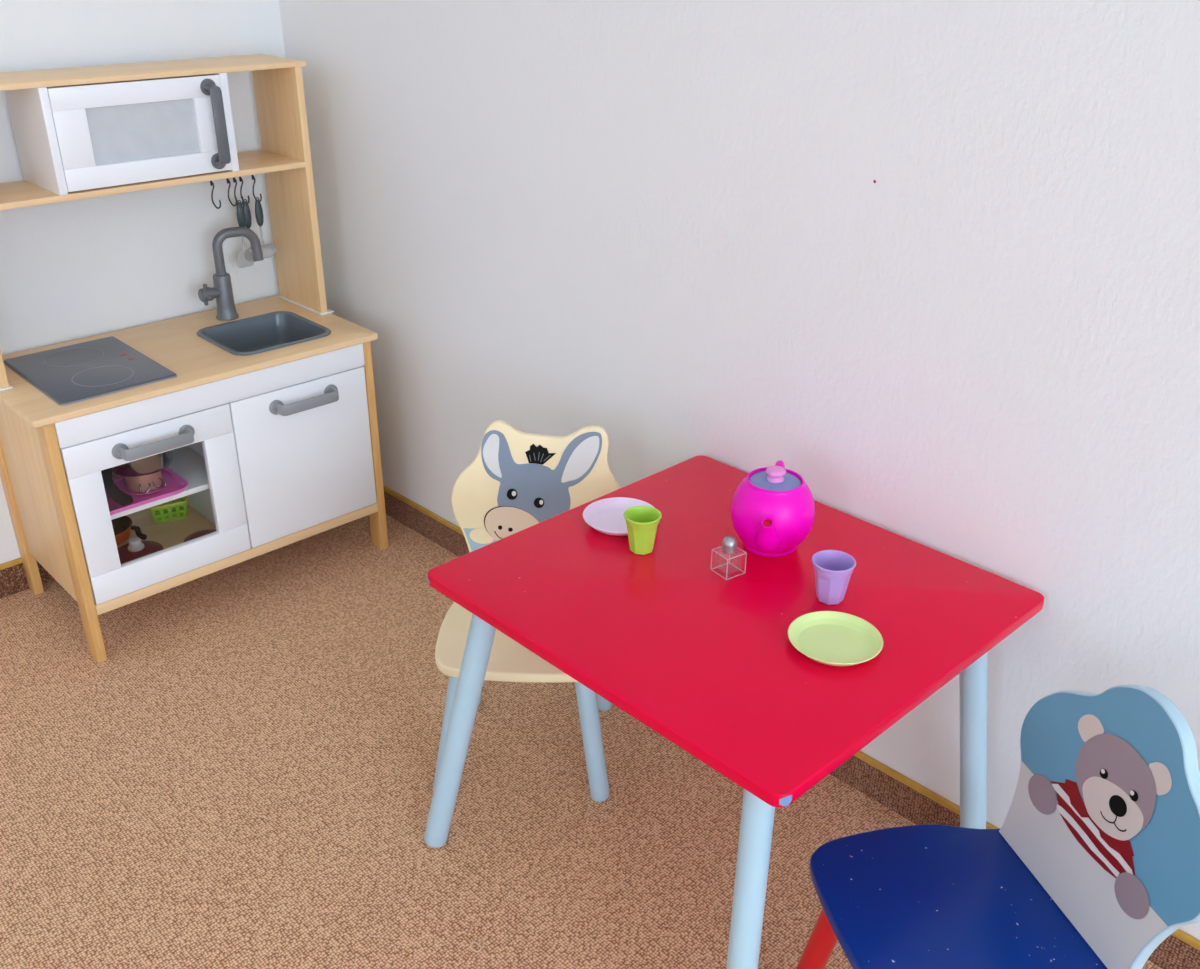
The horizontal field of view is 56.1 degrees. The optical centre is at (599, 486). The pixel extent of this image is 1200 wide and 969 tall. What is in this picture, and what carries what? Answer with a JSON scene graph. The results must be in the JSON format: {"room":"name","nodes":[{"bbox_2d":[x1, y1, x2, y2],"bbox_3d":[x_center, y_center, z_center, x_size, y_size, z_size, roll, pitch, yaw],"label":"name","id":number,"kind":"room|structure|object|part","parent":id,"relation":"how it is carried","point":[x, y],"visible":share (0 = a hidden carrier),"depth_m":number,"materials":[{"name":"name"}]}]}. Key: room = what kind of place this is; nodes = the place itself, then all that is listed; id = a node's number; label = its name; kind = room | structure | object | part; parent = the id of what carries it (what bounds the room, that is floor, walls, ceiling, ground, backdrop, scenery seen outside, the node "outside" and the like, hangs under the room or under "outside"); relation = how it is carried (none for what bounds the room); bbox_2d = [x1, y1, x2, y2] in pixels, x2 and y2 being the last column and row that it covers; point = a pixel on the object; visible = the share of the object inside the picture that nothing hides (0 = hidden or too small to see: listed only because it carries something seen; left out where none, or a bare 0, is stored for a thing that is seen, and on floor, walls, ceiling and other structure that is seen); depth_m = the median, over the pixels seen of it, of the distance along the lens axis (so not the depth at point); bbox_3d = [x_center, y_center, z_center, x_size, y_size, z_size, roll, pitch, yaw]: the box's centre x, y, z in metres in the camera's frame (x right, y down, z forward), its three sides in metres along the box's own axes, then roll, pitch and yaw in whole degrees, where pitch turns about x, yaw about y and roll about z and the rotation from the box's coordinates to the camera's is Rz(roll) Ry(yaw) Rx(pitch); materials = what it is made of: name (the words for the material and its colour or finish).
{"room":"children's room","nodes":[
{"label":"children's room","id":0,"kind":"room"},
{"bbox_2d":[0,0,284,563],"bbox_3d":[-2.231,-0.554,1.126,4.377,2.600,0.100,-23,35,-39],"label":"wall","id":1,"kind":"structure","parent":0,"point":[81,268],"depth_m":2.37,"materials":[{"name":"white paint"}]},
{"bbox_2d":[0,557,54,598],"bbox_3d":[-2.200,0.593,1.652,4.177,0.078,0.009,-23,35,-39],"label":"baseboard","id":2,"kind":"structure","parent":1,"relation":"attached to","point":[13,579],"depth_m":2.46,"materials":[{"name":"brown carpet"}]},
{"bbox_2d":[0,515,1161,968],"bbox_3d":[-0.040,1.669,-0.289,4.377,0.100,6.400,-23,35,-39],"label":"floor","id":3,"kind":"structure","parent":0,"point":[244,779],"depth_m":1.88,"materials":[{"name":"brown carpet"}]},
{"bbox_2d":[0,54,388,662],"bbox_3d":[-0.867,-0.287,2.330,0.729,1.066,0.426,-22,34,-38],"label":"play kitchen","id":4,"kind":"object","parent":3,"relation":"on","point":[266,410],"visible":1,"depth_m":2.27,"materials":[{"name":"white wood"}]},
{"bbox_3d":[-1.184,-0.451,2.068,0.016,0.523,0.188,-22,34,-38],"label":"upright panel","id":5,"kind":"part","parent":4,"relation":"part of","materials":[{"name":"brown wood"}]},
{"bbox_3d":[-1.241,-0.003,2.371,0.019,0.516,0.044,-22,34,-38],"label":"leg","id":6,"kind":"part","parent":4,"relation":"part of","materials":[{"name":"brown wood"}]},
{"bbox_3d":[-1.121,0.005,2.236,0.012,0.408,0.300,-22,34,-38],"label":"panel","id":7,"kind":"part","parent":4,"relation":"part of","materials":[{"name":"brown wood"}]},
{"bbox_3d":[-1.005,0.110,2.147,0.019,0.516,0.046,-22,34,-38],"label":"leg","id":8,"kind":"part","parent":4,"relation":"part of","materials":[{"name":"brown wood"}]},
{"bbox_2d":[3,336,176,405],"bbox_3d":[-1.005,-0.232,2.217,0.228,0.006,0.316,-23,35,-39],"label":"cooktop","id":9,"kind":"object","parent":4,"relation":"in","point":[86,372],"depth_m":2.19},
{"bbox_2d":[5,73,238,194],"bbox_3d":[-0.917,-0.699,2.196,0.361,0.188,0.230,-23,35,-39],"label":"microwave","id":10,"kind":"object","parent":4,"relation":"in","point":[75,133],"depth_m":2.13,"materials":[{"name":"white"}]},
{"bbox_2d":[111,516,146,544],"bbox_3d":[-1.061,0.102,2.424,0.123,0.032,0.134,-22,34,-38],"label":"frying pan","id":11,"kind":"object","parent":4,"relation":"on","point":[122,526],"visible":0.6,"depth_m":2.44,"materials":[{"name":"orange metal"}]},
{"bbox_3d":[-0.992,0.100,2.425,0.044,0.025,0.016,20,32,34],"label":"handle","id":12,"kind":"part","parent":11,"relation":"part of","materials":[{"name":"black plastic"}]},
{"bbox_2d":[117,537,162,563],"bbox_3d":[-0.975,0.128,2.369,0.104,0.036,0.104,-22,34,-38],"label":"lid","id":13,"kind":"object","parent":4,"relation":"on","point":[136,548],"visible":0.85,"depth_m":2.36,"materials":[{"name":"red plastic"}]},
{"bbox_3d":[-0.975,0.122,2.366,0.033,0.022,0.033,-22,34,-38],"label":"lid knob","id":14,"kind":"part","parent":13,"relation":"part of","materials":[{"name":"white plastic"}]},
{"bbox_2d":[105,467,187,514],"bbox_3d":[-0.938,0.012,2.256,0.198,0.014,0.140,-22,34,-38],"label":"tray","id":15,"kind":"object","parent":4,"relation":"on","point":[178,484],"visible":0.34,"depth_m":2.25,"materials":[{"name":"pink plastic"}]},
{"bbox_2d":[101,450,172,505],"bbox_3d":[-0.931,-0.040,2.254,0.162,0.083,0.141,-22,34,-38],"label":"saucepan","id":16,"kind":"object","parent":15,"relation":"on","point":[158,462],"visible":0.42,"depth_m":2.21,"materials":[{"name":"metal"}]},
{"bbox_3d":[-0.945,-0.009,2.194,0.049,0.080,0.060,-22,34,-38],"label":"handle","id":17,"kind":"part","parent":16,"relation":"part of","materials":[{"name":"black plastic"}]},
{"bbox_2d":[117,472,172,494],"bbox_3d":[-0.920,-0.002,2.282,0.106,0.010,0.106,-22,34,-38],"label":"saucer","id":18,"kind":"object","parent":15,"relation":"on","point":[167,478],"visible":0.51,"depth_m":2.27,"materials":[{"name":"pink plastic"}]},
{"bbox_2d":[125,471,165,493],"bbox_3d":[-0.918,-0.018,2.271,0.071,0.042,0.079,-22,34,-38],"label":"cup","id":19,"kind":"object","parent":18,"relation":"on","point":[150,482],"visible":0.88,"depth_m":2.25,"materials":[{"name":"beige ceramic"}]},
{"bbox_2d":[0,150,305,210],"bbox_3d":[-0.934,-0.614,2.249,0.669,0.012,0.189,-22,34,-38],"label":"shelf","id":20,"kind":"object","parent":4,"relation":"attached to","point":[31,191],"depth_m":2.18,"materials":[{"name":"brown wood"}]},
{"bbox_3d":[-0.846,-0.081,2.155,0.162,0.031,0.034,-22,34,-38],"label":"handle","id":21,"kind":"part","parent":4,"relation":"part of","materials":[{"name":"grey plastic"}]},
{"bbox_3d":[-0.866,0.031,2.229,0.327,0.332,0.016,-22,34,-38],"label":"oven door","id":22,"kind":"part","parent":4,"relation":"part of","materials":[{"name":"white paint"}]},
{"bbox_2d":[110,446,208,519],"bbox_3d":[-0.992,-0.019,2.347,0.325,0.012,0.318,-22,34,-38],"label":"shelf","id":23,"kind":"object","parent":4,"relation":"attached to","point":[188,462],"depth_m":2.35,"materials":[{"name":"white wood"}]},
{"bbox_3d":[-0.873,0.082,2.518,0.648,0.012,0.326,-22,34,-38],"label":"panel","id":24,"kind":"part","parent":4,"relation":"part of","materials":[{"name":"brown wood"}]},
{"bbox_2d":[149,496,187,522],"bbox_3d":[-0.967,0.048,2.523,0.087,0.043,0.063,-13,29,-24],"label":"basket","id":25,"kind":"object","parent":4,"relation":"on","point":[177,512],"visible":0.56,"depth_m":2.51,"materials":[{"name":"green plastic"}]},
{"bbox_2d":[0,295,377,427],"bbox_3d":[-0.875,-0.280,2.339,0.720,0.014,0.397,-22,34,-38],"label":"countertop","id":26,"kind":"structure","parent":4,"relation":"on","point":[175,344],"depth_m":2.30,"materials":[{"name":"brown wood"}]},
{"bbox_2d":[184,529,215,541],"bbox_3d":[-0.851,0.111,2.427,0.088,0.016,0.088,-22,34,-38],"label":"lid","id":27,"kind":"object","parent":4,"relation":"on","point":[197,534],"visible":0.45,"depth_m":2.43,"materials":[{"name":"red plastic"}]},
{"bbox_2d":[198,227,263,320],"bbox_3d":[-0.816,-0.472,2.489,0.151,0.196,0.052,-23,35,-39],"label":"tap","id":28,"kind":"object","parent":4,"relation":"on","point":[222,290],"depth_m":2.47,"materials":[{"name":"grey plastic"}]},
{"bbox_3d":[-0.754,0.143,2.408,0.648,0.022,0.019,-22,34,-38],"label":"rail","id":29,"kind":"part","parent":4,"relation":"part of","materials":[{"name":"brown wood"}]},
{"bbox_2d":[236,200,253,267],"bbox_3d":[-0.798,-0.561,2.509,0.040,0.149,0.012,-22,34,-38],"label":"toy turner","id":30,"kind":"object","parent":4,"relation":"hanging from","point":[242,262],"visible":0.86,"depth_m":2.52,"materials":[{"name":"plastic"}]},
{"bbox_2d":[243,199,255,261],"bbox_3d":[-0.783,-0.571,2.519,0.044,0.140,0.012,-23,34,-38],"label":"skimmer","id":31,"kind":"object","parent":4,"relation":"hanging from","point":[248,221],"visible":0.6,"depth_m":2.50,"materials":[{"name":"plastic"}]},
{"bbox_2d":[197,311,330,355],"bbox_3d":[-0.722,-0.296,2.439,0.227,0.082,0.218,-22,34,-38],"label":"sink bowl","id":32,"kind":"object","parent":4,"relation":"on","point":[274,331],"depth_m":2.49,"materials":[{"name":"grey plastic"}]},
{"bbox_2d":[255,197,275,257],"bbox_3d":[-0.760,-0.583,2.539,0.051,0.137,0.014,-23,34,-38],"label":"ladle","id":33,"kind":"object","parent":4,"relation":"hanging from","point":[268,250],"visible":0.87,"depth_m":2.54,"materials":[{"name":"plastic"}]},
{"bbox_3d":[-0.685,-0.657,2.490,0.016,0.523,0.188,-22,34,-38],"label":"upright panel","id":34,"kind":"part","parent":4,"relation":"part of","materials":[{"name":"brown wood"}]},
{"bbox_3d":[-0.631,-0.066,2.427,0.312,0.332,0.016,-22,34,-38],"label":"cupboard door","id":35,"kind":"part","parent":4,"relation":"part of","materials":[{"name":"white paint"}]},
{"bbox_3d":[-0.610,-0.177,2.355,0.160,0.031,0.034,-22,34,-38],"label":"handle","id":36,"kind":"part","parent":4,"relation":"part of","materials":[{"name":"grey plastic"}]},
{"bbox_3d":[-0.519,-0.090,2.557,0.019,0.516,0.046,-22,34,-38],"label":"leg","id":37,"kind":"part","parent":4,"relation":"part of","materials":[{"name":"brown wood"}]},
{"bbox_2d":[433,420,621,801],"bbox_3d":[-0.110,0.215,1.885,0.335,0.574,0.319,1,26,1],"label":"chair","id":38,"kind":"object","parent":3,"relation":"on","point":[516,481],"visible":0.6,"depth_m":1.91,"materials":[{"name":"beige paint"}]},
{"bbox_3d":[-0.245,0.399,1.860,0.079,0.266,0.032,-12,29,-23],"label":"leg","id":39,"kind":"part","parent":38,"relation":"part of","materials":[{"name":"blue paint"}]},
{"bbox_3d":[-0.107,0.235,1.878,0.314,0.018,0.290,1,26,1],"label":"seat","id":40,"kind":"part","parent":38,"relation":"part of","materials":[{"name":"beige paint"}]},
{"bbox_3d":[-0.097,0.030,1.943,0.319,0.294,0.050,1,26,1],"label":"backrest","id":41,"kind":"part","parent":38,"relation":"part of","materials":[{"name":"beige paint"}]},
{"bbox_3d":[-0.014,0.403,1.854,0.070,0.266,0.032,19,32,32],"label":"leg","id":42,"kind":"part","parent":38,"relation":"part of","materials":[{"name":"blue paint"}]},
{"bbox_3d":[-0.004,0.306,2.050,0.032,0.266,0.078,19,32,32],"label":"leg","id":43,"kind":"part","parent":38,"relation":"part of","materials":[{"name":"blue paint"}]},
{"bbox_2d":[424,455,1043,968],"bbox_3d":[0.162,0.361,1.670,0.606,0.508,0.667,-23,34,-38],"label":"table","id":44,"kind":"object","parent":3,"relation":"on","point":[706,659],"visible":0.91,"depth_m":1.49,"materials":[{"name":"red paint"}]},
{"bbox_3d":[-0.208,0.356,1.694,0.145,0.492,0.038,4,27,8],"label":"leg","id":45,"kind":"part","parent":44,"relation":"part of","materials":[{"name":"blue paint"}]},
{"bbox_2d":[583,497,653,535],"bbox_3d":[0.031,0.049,1.708,0.115,0.015,0.115,-23,35,-39],"label":"plate","id":46,"kind":"object","parent":44,"relation":"on","point":[606,516],"visible":0.75,"depth_m":1.73,"materials":[{"name":"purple plastic"}]},
{"bbox_2d":[624,506,661,554],"bbox_3d":[0.061,0.066,1.626,0.055,0.058,0.055,17,31,30],"label":"cup","id":47,"kind":"object","parent":44,"relation":"on","point":[642,522],"visible":1,"depth_m":1.62,"materials":[{"name":"green plastic"}]},
{"bbox_2d":[712,536,745,578],"bbox_3d":[0.180,0.095,1.572,0.035,0.056,0.035,-17,31,-30],"label":"salt shaker","id":48,"kind":"object","parent":44,"relation":"on","point":[729,544],"visible":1,"depth_m":1.56,"materials":[{"name":"clear glass"}]},
{"bbox_3d":[0.174,0.532,1.343,0.037,0.491,0.113,7,27,13],"label":"leg","id":49,"kind":"part","parent":44,"relation":"part of","materials":[{"name":"blue paint"}]},
{"bbox_2d":[731,460,814,556],"bbox_3d":[0.250,0.028,1.633,0.124,0.123,0.140,-12,29,-24],"label":"teapot","id":50,"kind":"object","parent":44,"relation":"on","point":[773,507],"visible":1,"depth_m":1.59,"materials":[{"name":"plastic"}]},
{"bbox_3d":[0.236,0.068,1.585,0.044,0.069,0.053,7,27,12],"label":"spout","id":51,"kind":"part","parent":50,"relation":"part of","materials":[{"name":"plastic"}]},
{"bbox_3d":[0.250,-0.007,1.611,0.073,0.006,0.073,7,27,12],"label":"lid","id":52,"kind":"part","parent":50,"relation":"part of","materials":[{"name":"plastic"}]},
{"bbox_3d":[0.250,-0.017,1.606,0.028,0.018,0.028,7,27,12],"label":"lid knob","id":53,"kind":"part","parent":50,"relation":"part of","materials":[{"name":"pink plastic"}]},
{"bbox_3d":[0.267,-0.001,1.689,0.013,0.083,0.051,7,27,12],"label":"handle","id":54,"kind":"part","parent":50,"relation":"part of","materials":[{"name":"plastic"}]},
{"bbox_2d":[812,550,855,604],"bbox_3d":[0.310,0.125,1.508,0.058,0.060,0.058,8,27,15],"label":"cup","id":55,"kind":"object","parent":44,"relation":"on","point":[833,569],"visible":1,"depth_m":1.50,"materials":[{"name":"purple plastic"}]},
{"bbox_2d":[788,611,882,665],"bbox_3d":[0.295,0.195,1.418,0.118,0.015,0.118,-23,35,-39],"label":"plate","id":56,"kind":"object","parent":44,"relation":"on","point":[834,638],"visible":1,"depth_m":1.43,"materials":[{"name":"green plastic"}]},
{"bbox_3d":[0.544,0.386,1.643,0.107,0.491,0.037,2,26,4],"label":"leg","id":57,"kind":"part","parent":44,"relation":"part of","materials":[{"name":"blue paint"}]},
{"bbox_2d":[796,685,1199,968],"bbox_3d":[0.439,0.497,1.303,0.322,0.594,0.348,-6,27,-13],"label":"chair","id":58,"kind":"object","parent":3,"relation":"on","point":[1093,862],"visible":1,"depth_m":1.30,"materials":[{"name":"blue paint"}]},
{"bbox_3d":[0.284,0.599,1.462,0.032,0.267,0.088,-17,31,-31],"label":"leg","id":59,"kind":"part","parent":58,"relation":"part of","materials":[{"name":"red paint"}]},
{"bbox_3d":[0.424,0.520,1.310,0.290,0.018,0.345,-6,27,-13],"label":"seat","id":60,"kind":"part","parent":58,"relation":"part of","materials":[{"name":"blue paint"}]},
{"bbox_3d":[0.571,0.361,1.265,0.055,0.314,0.317,-6,27,-13],"label":"backrest","id":61,"kind":"part","parent":58,"relation":"part of","materials":[{"name":"blue paint"}]},
{"bbox_2d":[279,0,1199,939],"bbox_3d":[1.534,-0.180,0.420,0.100,2.600,6.300,-23,35,-39],"label":"wall","id":62,"kind":"structure","parent":0,"point":[936,263],"depth_m":1.66,"materials":[{"name":"white paint"}]},
{"bbox_2d":[383,485,1199,968],"bbox_3d":[1.456,0.951,0.975,0.009,0.078,6.191,-23,35,-39],"label":"baseboard","id":63,"kind":"structure","parent":62,"relation":"attached to","point":[883,784],"depth_m":1.87,"materials":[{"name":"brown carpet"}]}
]}

